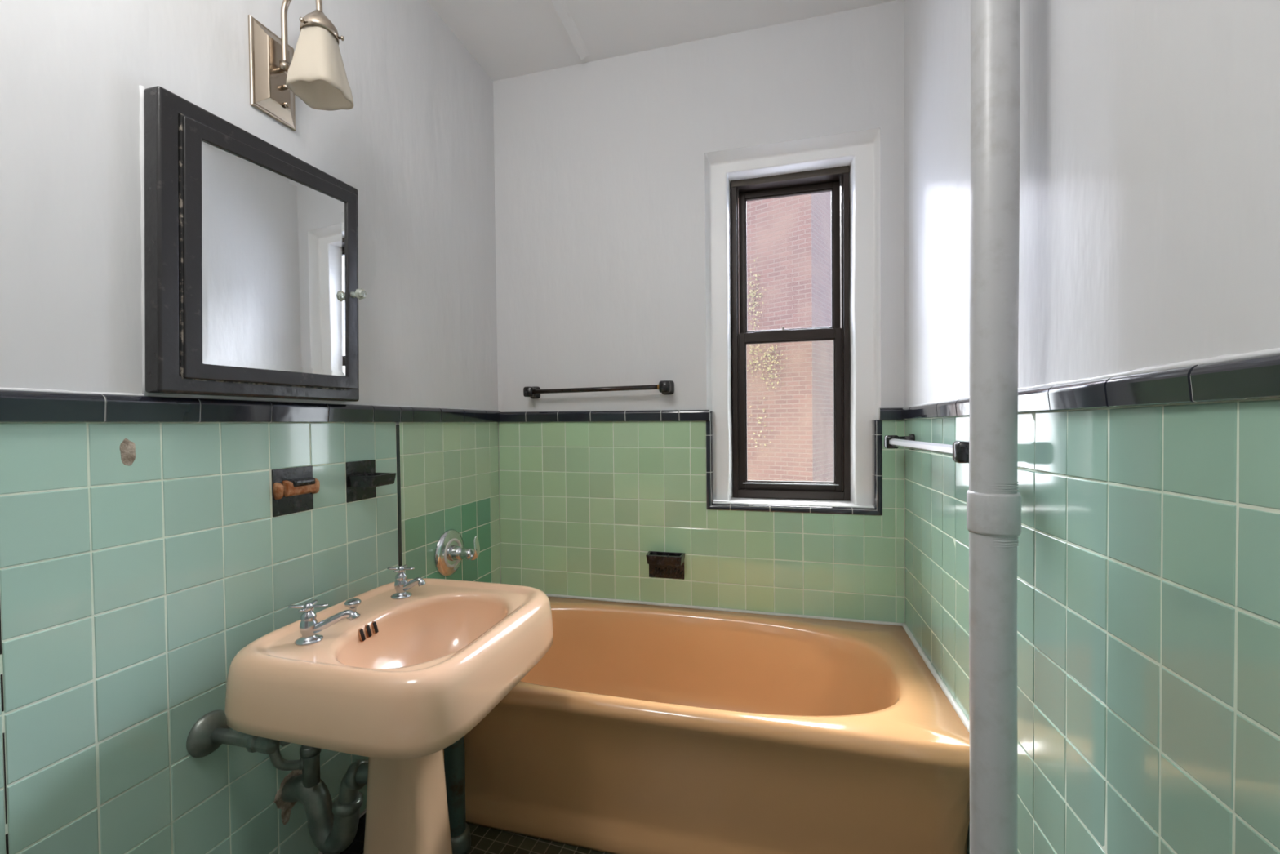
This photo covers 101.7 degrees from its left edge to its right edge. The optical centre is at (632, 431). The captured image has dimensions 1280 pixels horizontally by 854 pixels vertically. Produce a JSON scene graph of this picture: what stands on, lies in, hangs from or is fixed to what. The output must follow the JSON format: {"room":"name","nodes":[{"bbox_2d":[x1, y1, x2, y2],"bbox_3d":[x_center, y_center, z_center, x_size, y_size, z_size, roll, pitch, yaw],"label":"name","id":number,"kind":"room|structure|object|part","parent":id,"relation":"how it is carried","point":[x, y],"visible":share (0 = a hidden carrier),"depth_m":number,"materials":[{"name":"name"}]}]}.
{"room":"bathroom","nodes":[
{"label":"bathroom","id":0,"kind":"room"},
{"bbox_2d":[0,0,500,853],"bbox_3d":[-0.947,-0.217,1.003,0.206,2.727,2.955,0,1,15],"label":"wall","id":1,"kind":"structure","parent":0,"point":[138,560],"depth_m":0.98,"materials":[{"name":"green tile"}]},
{"bbox_2d":[186,710,289,757],"bbox_3d":[-0.731,0.527,1.002,0.219,0.215,0.082,0,1,12],"label":"supply pipe","id":2,"kind":"object","parent":1,"relation":"attached to","point":[211,731],"visible":0.63,"depth_m":1.00,"materials":[{"name":"grey metal"}]},
{"bbox_2d":[0,389,500,422],"bbox_3d":[-0.886,-0.038,0.835,0.021,0.058,2.655,0,1,15],"label":"trim","id":3,"kind":"structure","parent":1,"relation":"attached to","point":[15,406],"depth_m":0.99,"materials":[{"name":"black tile"}]},
{"bbox_2d":[143,85,366,401],"bbox_3d":[-0.756,-0.349,1.131,0.110,0.552,0.471,0,1,15],"label":"medicine cabinet","id":4,"kind":"object","parent":1,"relation":"attached to","point":[251,290],"visible":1,"depth_m":1.05,"materials":[{"name":"black paint"}]},
{"bbox_3d":[-0.760,-0.344,1.130,0.019,0.488,0.390,0,1,19],"label":"door","id":5,"kind":"part","parent":4,"relation":"part of","materials":[{"name":"black paint"}]},
{"bbox_2d":[201,140,346,376],"bbox_3d":[-0.759,-0.343,1.129,0.007,0.429,0.330,0,1,19],"label":"mirror","id":6,"kind":"object","parent":4,"relation":"attached to","point":[273,236],"depth_m":1.10,"materials":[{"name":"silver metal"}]},
{"bbox_3d":[-0.677,-0.338,1.285,0.038,0.027,0.028,0,1,15],"label":"knob","id":7,"kind":"part","parent":4,"relation":"part of","materials":[{"name":"clear glass"}]},
{"bbox_2d":[271,465,319,516],"bbox_3d":[-0.780,0.138,1.212,0.028,0.106,0.112,0,1,15],"label":"toothbrush holder","id":8,"kind":"object","parent":1,"relation":"attached to","point":[293,489],"visible":1,"depth_m":1.20,"materials":[{"name":"black ceramic"}]},
{"bbox_2d":[248,0,353,131],"bbox_3d":[-0.715,-0.836,1.137,0.192,0.273,0.111,0,1,15],"label":"wall sconce","id":9,"kind":"object","parent":1,"relation":"attached to","point":[315,73],"visible":1,"depth_m":1.13,"materials":[{"name":"silver metal"}]},
{"bbox_3d":[-0.795,-0.794,1.162,0.022,0.190,0.107,0,1,15],"label":"plate","id":10,"kind":"part","parent":9,"relation":"part of","materials":[{"name":"silver metal"}]},
{"bbox_3d":[-0.729,-0.883,1.140,0.122,0.179,0.021,0,1,15],"label":"arm","id":11,"kind":"part","parent":9,"relation":"part of","materials":[{"name":"silver metal"}]},
{"bbox_3d":[-0.675,-0.790,1.127,0.105,0.132,0.105,-1,1,2],"label":"lamp shade","id":12,"kind":"part","parent":9,"relation":"part of","materials":[{"name":"white glass"}]},
{"bbox_2d":[320,809,365,853],"bbox_3d":[-0.957,1.105,0.565,0.010,0.100,2.050,0,1,15],"label":"baseboard","id":13,"kind":"structure","parent":1,"relation":"attached to","point":[357,846],"depth_m":1.39,"materials":[{"name":"black tile"}]},
{"bbox_2d":[346,459,395,502],"bbox_3d":[-0.701,0.133,1.403,0.082,0.106,0.104,0,1,15],"label":"soap dish","id":14,"kind":"object","parent":1,"relation":"attached to","point":[362,477],"visible":1,"depth_m":1.39,"materials":[{"name":"black ceramic"}]},
{"bbox_3d":[-0.737,0.134,1.413,0.008,0.106,0.104,0,1,15],"label":"plate","id":15,"kind":"part","parent":14,"relation":"part of","materials":[{"name":"black ceramic"}]},
{"bbox_2d":[348,472,395,487],"bbox_3d":[-0.698,0.131,1.403,0.076,0.030,0.093,0,1,15],"label":"tray","id":16,"kind":"object","parent":14,"relation":"on","point":[355,479],"depth_m":1.37,"materials":[{"name":"black ceramic"}]},
{"bbox_2d":[434,528,479,577],"bbox_3d":[-0.576,0.417,1.775,0.115,0.160,0.160,0,1,15],"label":"shower valve","id":17,"kind":"object","parent":1,"relation":"attached to","point":[450,551],"visible":1,"depth_m":1.76,"materials":[{"name":"silver metal"}]},
{"bbox_3d":[-0.598,0.417,1.781,0.035,0.054,0.054,0,1,15],"label":"stem","id":18,"kind":"part","parent":17,"relation":"part of","materials":[{"name":"silver metal"}]},
{"bbox_3d":[-0.552,0.395,1.768,0.068,0.088,0.041,0,1,15],"label":"lever","id":19,"kind":"part","parent":17,"relation":"part of","materials":[{"name":"silver metal"}]},
{"bbox_2d":[362,822,611,853],"bbox_3d":[-0.116,1.217,0.800,1.900,0.150,2.975,0,1,15],"label":"floor","id":20,"kind":"structure","parent":0,"point":[484,840],"depth_m":1.43,"materials":[{"name":"tile"}]},
{"bbox_2d":[224,564,553,853],"bbox_3d":[-0.469,0.735,1.127,0.490,0.810,0.538,0,1,15],"label":"pedestal sink","id":21,"kind":"object","parent":20,"relation":"on","point":[393,674],"visible":1,"depth_m":1.01,"materials":[{"name":"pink ceramic"}]},
{"bbox_2d":[269,744,368,853],"bbox_3d":[-0.655,0.747,1.144,0.312,0.412,0.090,0,1,15],"label":"trap","id":22,"kind":"object","parent":21,"relation":"attached to","point":[332,826],"visible":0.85,"depth_m":1.15,"materials":[{"name":"grey metal"}]},
{"bbox_2d":[288,600,358,645],"bbox_3d":[-0.605,0.370,1.015,0.116,0.075,0.071,0,1,15],"label":"tap","id":23,"kind":"object","parent":21,"relation":"on","point":[313,633],"depth_m":1.01,"materials":[{"name":"silver metal"}]},
{"bbox_3d":[-0.609,0.386,1.135,0.033,0.038,0.033,0,1,15],"label":"plug knob","id":24,"kind":"part","parent":21,"relation":"part of","materials":[{"name":"silver metal"}]},
{"bbox_2d":[224,577,553,759],"bbox_3d":[-0.471,0.472,1.122,0.490,0.156,0.538,0,1,15],"label":"basin","id":25,"kind":"object","parent":21,"relation":"in","point":[418,668],"depth_m":0.93,"materials":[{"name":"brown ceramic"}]},
{"bbox_2d":[386,564,425,599],"bbox_3d":[-0.547,0.365,1.266,0.100,0.075,0.053,0,1,15],"label":"tap","id":26,"kind":"object","parent":21,"relation":"on","point":[402,586],"depth_m":1.26,"materials":[{"name":"silver metal"}]},
{"bbox_2d":[444,736,471,853],"bbox_3d":[-0.492,0.835,1.380,0.080,0.600,0.148,0,1,15],"label":"pipe","id":27,"kind":"object","parent":20,"relation":"on","point":[454,754],"visible":0.38,"depth_m":1.39,"materials":[{"name":"grey metal"}]},
{"bbox_2d":[443,593,969,853],"bbox_3d":[0.098,0.887,1.602,1.508,0.476,0.707,0,1,15],"label":"bathtub","id":28,"kind":"object","parent":20,"relation":"on","point":[642,727],"visible":0.84,"depth_m":1.36,"materials":[{"name":"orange ceramic"}]},
{"bbox_2d":[966,0,1021,853],"bbox_3d":[0.573,-0.130,0.827,0.072,2.527,0.072,-1,1,-16],"label":"riser pipe","id":29,"kind":"object","parent":20,"relation":"on","point":[993,501],"visible":1,"depth_m":0.81,"materials":[{"name":"white metal"}]},
{"bbox_2d":[426,0,897,80],"bbox_3d":[-0.142,-1.485,0.760,1.900,0.200,2.955,0,1,15],"label":"ceiling","id":30,"kind":"structure","parent":0,"point":[507,38],"depth_m":1.80,"materials":[{"name":"white paint"}]},
{"bbox_2d":[549,0,589,60],"bbox_3d":[-0.489,-1.374,0.682,0.051,0.015,2.622,0,1,14],"label":"trim","id":31,"kind":"structure","parent":30,"relation":"attached to","point":[560,7],"depth_m":1.81,"materials":[{"name":"white paint"}]},
{"bbox_2d":[493,0,905,622],"bbox_3d":[0.210,-0.248,2.046,1.700,2.727,0.261,0,1,15],"label":"wall","id":32,"kind":"structure","parent":0,"point":[614,175],"depth_m":1.93,"materials":[{"name":"white paint"}]},
{"bbox_2d":[523,380,674,398],"bbox_3d":[-0.136,-0.157,1.969,0.582,0.055,0.072,0,1,15],"label":"towel bar","id":33,"kind":"object","parent":32,"relation":"attached to","point":[665,387],"visible":1,"depth_m":1.93,"materials":[{"name":"black metal"}]},
{"bbox_3d":[-0.396,-0.152,2.039,0.044,0.048,0.072,0,1,15],"label":"post","id":34,"kind":"part","parent":33,"relation":"part of","materials":[{"name":"black metal"}]},
{"bbox_3d":[0.122,-0.160,1.900,0.048,0.052,0.072,0,1,15],"label":"post","id":35,"kind":"part","parent":33,"relation":"part of","materials":[{"name":"black ceramic"}]},
{"bbox_2d":[645,551,684,579],"bbox_3d":[0.121,0.501,1.922,0.139,0.099,0.068,0,1,15],"label":"soap dish","id":36,"kind":"object","parent":32,"relation":"attached to","point":[670,565],"visible":1,"depth_m":1.94,"materials":[{"name":"black ceramic"}]},
{"bbox_2d":[645,551,684,565],"bbox_3d":[0.120,0.469,1.919,0.139,0.034,0.062,0,1,15],"label":"tray","id":37,"kind":"object","parent":36,"relation":"on","point":[653,557],"depth_m":1.90,"materials":[{"name":"black ceramic"}]},
{"bbox_3d":[0.127,0.502,1.952,0.135,0.097,0.008,0,1,15],"label":"plate","id":38,"kind":"part","parent":36,"relation":"part of","materials":[{"name":"black ceramic"}]},
{"bbox_2d":[499,407,905,422],"bbox_3d":[0.177,-0.057,1.920,1.500,0.049,0.020,0,1,15],"label":"trim","id":39,"kind":"structure","parent":32,"relation":"attached to","point":[895,413],"depth_m":1.97,"materials":[{"name":"black tile"}]},
{"bbox_2d":[730,165,849,500],"bbox_3d":[0.598,-0.356,1.994,0.422,1.218,0.114,0,1,15],"label":"window","id":40,"kind":"structure","parent":32,"relation":"in","point":[835,180],"depth_m":1.96,"materials":[{"name":"brown metal"}]},
{"bbox_3d":[0.600,-0.646,2.008,0.372,0.570,0.025,0,1,15],"label":"sash","id":41,"kind":"part","parent":40,"relation":"part of","materials":[{"name":"brown metal"}]},
{"bbox_3d":[0.596,-0.078,1.982,0.378,0.602,0.026,0,1,15],"label":"sash","id":42,"kind":"part","parent":40,"relation":"part of","materials":[{"name":"brown metal"}]},
{"bbox_3d":[0.595,0.200,1.972,0.348,0.004,0.006,0,1,15],"label":"lift rail","id":43,"kind":"part","parent":40,"relation":"part of","materials":[{"name":"grey metal"}]},
{"bbox_3d":[0.586,0.271,1.947,0.578,0.030,0.218,0,1,15],"label":"window sill","id":44,"kind":"part","parent":32,"relation":"part of","materials":[{"name":"white paint"}]},
{"bbox_2d":[706,411,882,515],"bbox_3d":[0.559,0.105,1.849,0.588,0.359,0.053,0,1,15],"label":"trim","id":45,"kind":"structure","parent":32,"relation":"attached to","point":[877,461],"depth_m":1.80,"materials":[{"name":"black tile"}]},
{"bbox_2d":[903,0,1279,853],"bbox_3d":[0.689,-0.226,0.564,0.206,2.727,2.955,0,1,15],"label":"wall","id":46,"kind":"structure","parent":0,"point":[1148,547],"depth_m":0.65,"materials":[{"name":"green tile"}]},
{"bbox_2d":[884,433,968,462],"bbox_3d":[0.753,0.037,1.324,0.080,0.056,0.705,0,1,15],"label":"towel bar","id":47,"kind":"object","parent":46,"relation":"attached to","point":[959,450],"visible":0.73,"depth_m":1.20,"materials":[{"name":"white ceramic"}]},
{"bbox_3d":[0.838,0.034,1.640,0.080,0.050,0.050,0,1,15],"label":"post","id":48,"kind":"part","parent":47,"relation":"part of","materials":[{"name":"black ceramic"}]},
{"bbox_3d":[0.668,0.041,1.007,0.080,0.050,0.050,0,1,15],"label":"post","id":49,"kind":"part","parent":47,"relation":"part of","materials":[{"name":"black ceramic"}]},
{"bbox_2d":[901,352,1279,419],"bbox_3d":[0.555,-0.048,0.448,0.020,0.073,2.655,0,1,15],"label":"trim","id":50,"kind":"structure","parent":46,"relation":"attached to","point":[1255,377],"depth_m":0.58,"materials":[{"name":"black tile"}]},
{"label":"outside","id":51,"kind":"structure","parent":0,"visible":0},
{"bbox_2d":[737,191,833,481],"bbox_3d":[11.030,-1.354,21.421,3.350,16.000,30.300,0,1,38],"label":"brick building","id":52,"kind":"structure","parent":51,"point":[789,237],"depth_m":8.85,"materials":[{"name":"pink brick"}]},
{"bbox_2d":[746,257,787,454],"bbox_3d":[2.262,-1.298,8.941,0.811,3.417,0.134,0,1,40],"label":"climbing vine","id":53,"kind":"object","parent":52,"relation":"attached to","point":[750,291],"visible":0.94,"depth_m":9.00,"materials":[{"name":"green plant"}]}
]}

